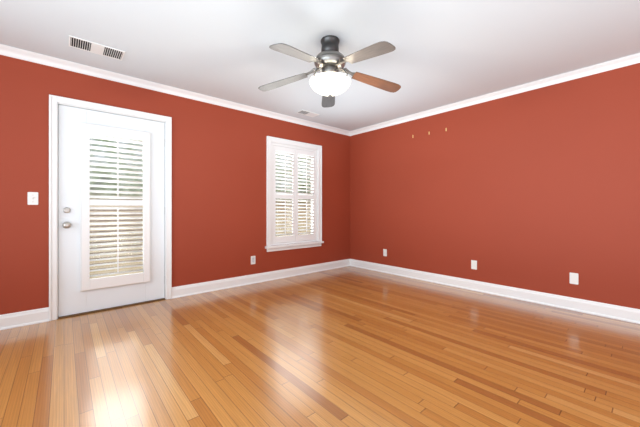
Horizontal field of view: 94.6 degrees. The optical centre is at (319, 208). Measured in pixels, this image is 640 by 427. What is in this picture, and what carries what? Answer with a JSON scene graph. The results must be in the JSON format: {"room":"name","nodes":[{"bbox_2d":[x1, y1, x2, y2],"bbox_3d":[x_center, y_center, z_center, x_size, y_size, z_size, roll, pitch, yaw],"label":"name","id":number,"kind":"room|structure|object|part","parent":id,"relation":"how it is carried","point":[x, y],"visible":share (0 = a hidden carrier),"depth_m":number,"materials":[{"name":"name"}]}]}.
{"room":"empty living room","nodes":[
{"label":"empty living room","id":0,"kind":"room"},
{"bbox_2d":[0,55,349,314],"bbox_3d":[-1.864,-0.177,3.420,6.560,2.440,0.150,0,0,-41],"label":"wall","id":1,"kind":"structure","parent":0,"point":[218,192],"depth_m":3.57,"materials":[{"name":"paint"}]},
{"bbox_2d":[0,307,48,329],"bbox_3d":[-3.332,0.979,2.032,2.164,0.126,0.026,0,0,-41],"label":"baseboard","id":2,"kind":"structure","parent":1,"relation":"attached to","point":[41,315],"depth_m":2.63,"materials":[{"name":"white paint"}]},
{"bbox_2d":[28,192,37,204],"bbox_3d":[-2.597,-0.092,2.673,0.070,0.115,0.017,0,0,-41],"label":"switch plate","id":3,"kind":"object","parent":1,"relation":"attached to","point":[32,198],"visible":1,"depth_m":2.67,"materials":[{"name":"plastic"}]},
{"bbox_2d":[49,94,171,320],"bbox_3d":[-2.167,-0.007,3.140,1.047,2.100,0.176,0,0,-41],"label":"door frame","id":4,"kind":"structure","parent":1,"relation":"attached to","point":[55,101],"depth_m":2.85,"materials":[{"name":"white paint"}]},
{"bbox_2d":[58,105,163,316],"bbox_3d":[-2.129,0.020,3.095,0.915,2.018,0.113,0,0,-41],"label":"door","id":5,"kind":"structure","parent":1,"relation":"in","point":[80,290],"depth_m":2.98,"materials":[{"name":"white paint"}]},
{"bbox_3d":[-2.415,0.089,2.818,0.068,0.205,0.069,0,0,-41],"label":"knob","id":6,"kind":"part","parent":5,"relation":"part of","materials":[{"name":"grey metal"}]},
{"bbox_3d":[-2.122,-0.017,3.098,0.610,1.666,0.030,0,0,-41],"label":"frame","id":7,"kind":"part","parent":5,"relation":"part of","materials":[{"name":"white wood"}]},
{"bbox_2d":[89,134,143,276],"bbox_3d":[-2.125,-0.025,3.103,0.470,1.426,0.067,0,0,-41],"label":"louvers","id":8,"kind":"object","parent":5,"relation":"attached to","point":[117,160],"visible":0.85,"depth_m":3.08,"materials":[{"name":"white wood"}]},
{"bbox_2d":[58,298,164,318],"bbox_3d":[-2.172,1.037,3.145,0.920,0.010,0.162,0,0,-41],"label":"threshold","id":9,"kind":"object","parent":1,"relation":"attached to","point":[78,314],"visible":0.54,"depth_m":3.05,"materials":[{"name":"brown metal"}]},
{"bbox_2d":[0,44,351,135],"bbox_3d":[-1.795,-1.362,3.340,6.260,0.069,0.060,0,0,-41],"label":"crown molding","id":10,"kind":"structure","parent":1,"relation":"attached to","point":[17,53],"depth_m":3.23,"materials":[{"name":"white paint"}]},
{"bbox_2d":[251,256,254,263],"bbox_3d":[-0.932,0.718,4.122,0.070,0.115,0.008,0,0,-41],"label":"electrical outlet","id":11,"kind":"object","parent":1,"relation":"attached to","point":[252,259],"visible":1,"depth_m":4.12,"materials":[{"name":"plastic"}]},
{"bbox_2d":[172,259,351,298],"bbox_3d":[-0.600,0.979,4.398,2.969,0.126,0.026,0,0,-41],"label":"baseboard","id":12,"kind":"structure","parent":1,"relation":"attached to","point":[197,288],"depth_m":4.09,"materials":[{"name":"white paint"}]},
{"bbox_2d":[265,136,323,251],"bbox_3d":[-0.412,-0.211,4.645,1.094,1.672,0.198,0,0,-41],"label":"window","id":13,"kind":"structure","parent":1,"relation":"in","point":[269,141],"depth_m":4.51,"materials":[{"name":"white paint"}]},
{"bbox_2d":[271,143,316,245],"bbox_3d":[-0.409,-0.210,4.642,0.881,1.505,0.136,0,0,-41],"label":"window shutter","id":14,"kind":"object","parent":13,"relation":"attached to","point":[294,195],"visible":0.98,"depth_m":4.60,"materials":[{"name":"white paint"}]},
{"bbox_2d":[0,266,639,426],"bbox_3d":[0.094,1.093,1.159,6.560,0.100,6.130,0,0,-41],"label":"floor","id":15,"kind":"structure","parent":0,"point":[349,346],"depth_m":2.02,"materials":[{"name":"brown wood"}]},
{"bbox_2d":[0,0,639,130],"bbox_3d":[0.094,-1.457,1.159,6.560,0.120,6.130,0,0,-41],"label":"ceiling","id":16,"kind":"structure","parent":0,"point":[445,52],"depth_m":2.47,"materials":[{"name":"white paint"}]},
{"bbox_2d":[69,35,124,60],"bbox_3d":[-1.942,-1.393,2.578,0.380,0.007,0.200,0,0,-41],"label":"ceiling vent","id":17,"kind":"object","parent":16,"relation":"in","point":[92,47],"visible":1,"depth_m":2.56,"materials":[{"name":"plastic"}]},
{"bbox_2d":[296,110,319,116],"bbox_3d":[-0.179,-1.393,4.330,0.320,0.007,0.160,0,0,-41],"label":"ceiling vent","id":18,"kind":"object","parent":16,"relation":"in","point":[307,113],"visible":1,"depth_m":4.32,"materials":[{"name":"plastic"}]},
{"bbox_2d":[258,35,400,107],"bbox_3d":[0.097,-1.156,2.416,1.260,0.481,1.233,0,0,-41],"label":"fan","id":19,"kind":"object","parent":16,"relation":"hanging from","point":[329,83],"visible":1,"depth_m":2.37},
{"bbox_3d":[0.084,-1.003,2.454,0.344,0.114,0.344,0,0,-41],"label":"lamp shade","id":20,"kind":"part","parent":19,"relation":"part of","materials":[{"name":"white glass"}]},
{"bbox_3d":[0.084,-1.090,2.454,0.380,0.099,0.380,0,0,-41],"label":"arm","id":21,"kind":"part","parent":19,"relation":"part of"},
{"bbox_2d":[350,63,639,308],"bbox_3d":[2.565,-0.177,3.201,0.150,2.440,5.980,0,0,-41],"label":"wall","id":22,"kind":"structure","parent":0,"point":[538,189],"depth_m":3.41,"materials":[{"name":"paint"}]},
{"bbox_2d":[471,260,476,269],"bbox_3d":[1.971,0.718,3.778,0.008,0.115,0.070,0,0,-41],"label":"electrical outlet","id":23,"kind":"object","parent":22,"relation":"attached to","point":[473,264],"visible":1,"depth_m":3.78,"materials":[{"name":"plastic"}]},
{"bbox_2d":[352,259,639,323],"bbox_3d":[2.440,0.979,3.212,0.026,0.126,5.800,0,0,-41],"label":"baseboard","id":24,"kind":"structure","parent":22,"relation":"attached to","point":[623,313],"depth_m":3.39,"materials":[{"name":"white paint"}]},
{"bbox_2d":[352,53,639,135],"bbox_3d":[2.440,-1.362,3.185,0.060,0.069,5.700,0,0,-41],"label":"crown molding","id":25,"kind":"structure","parent":22,"relation":"attached to","point":[632,59],"depth_m":3.38,"materials":[{"name":"white paint"}]},
{"bbox_2d":[570,272,577,284],"bbox_3d":[2.612,0.718,3.038,0.008,0.115,0.070,0,0,-41],"label":"electrical outlet","id":26,"kind":"object","parent":22,"relation":"attached to","point":[573,278],"visible":1,"depth_m":3.04,"materials":[{"name":"plastic"}]},
{"label":"outside","id":27,"kind":"structure","parent":0,"visible":0},
{"bbox_2d":[90,134,310,278],"bbox_3d":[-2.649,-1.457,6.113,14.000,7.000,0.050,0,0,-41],"label":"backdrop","id":28,"kind":"structure","parent":27,"point":[115,225],"depth_m":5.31,"materials":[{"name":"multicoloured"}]}
]}

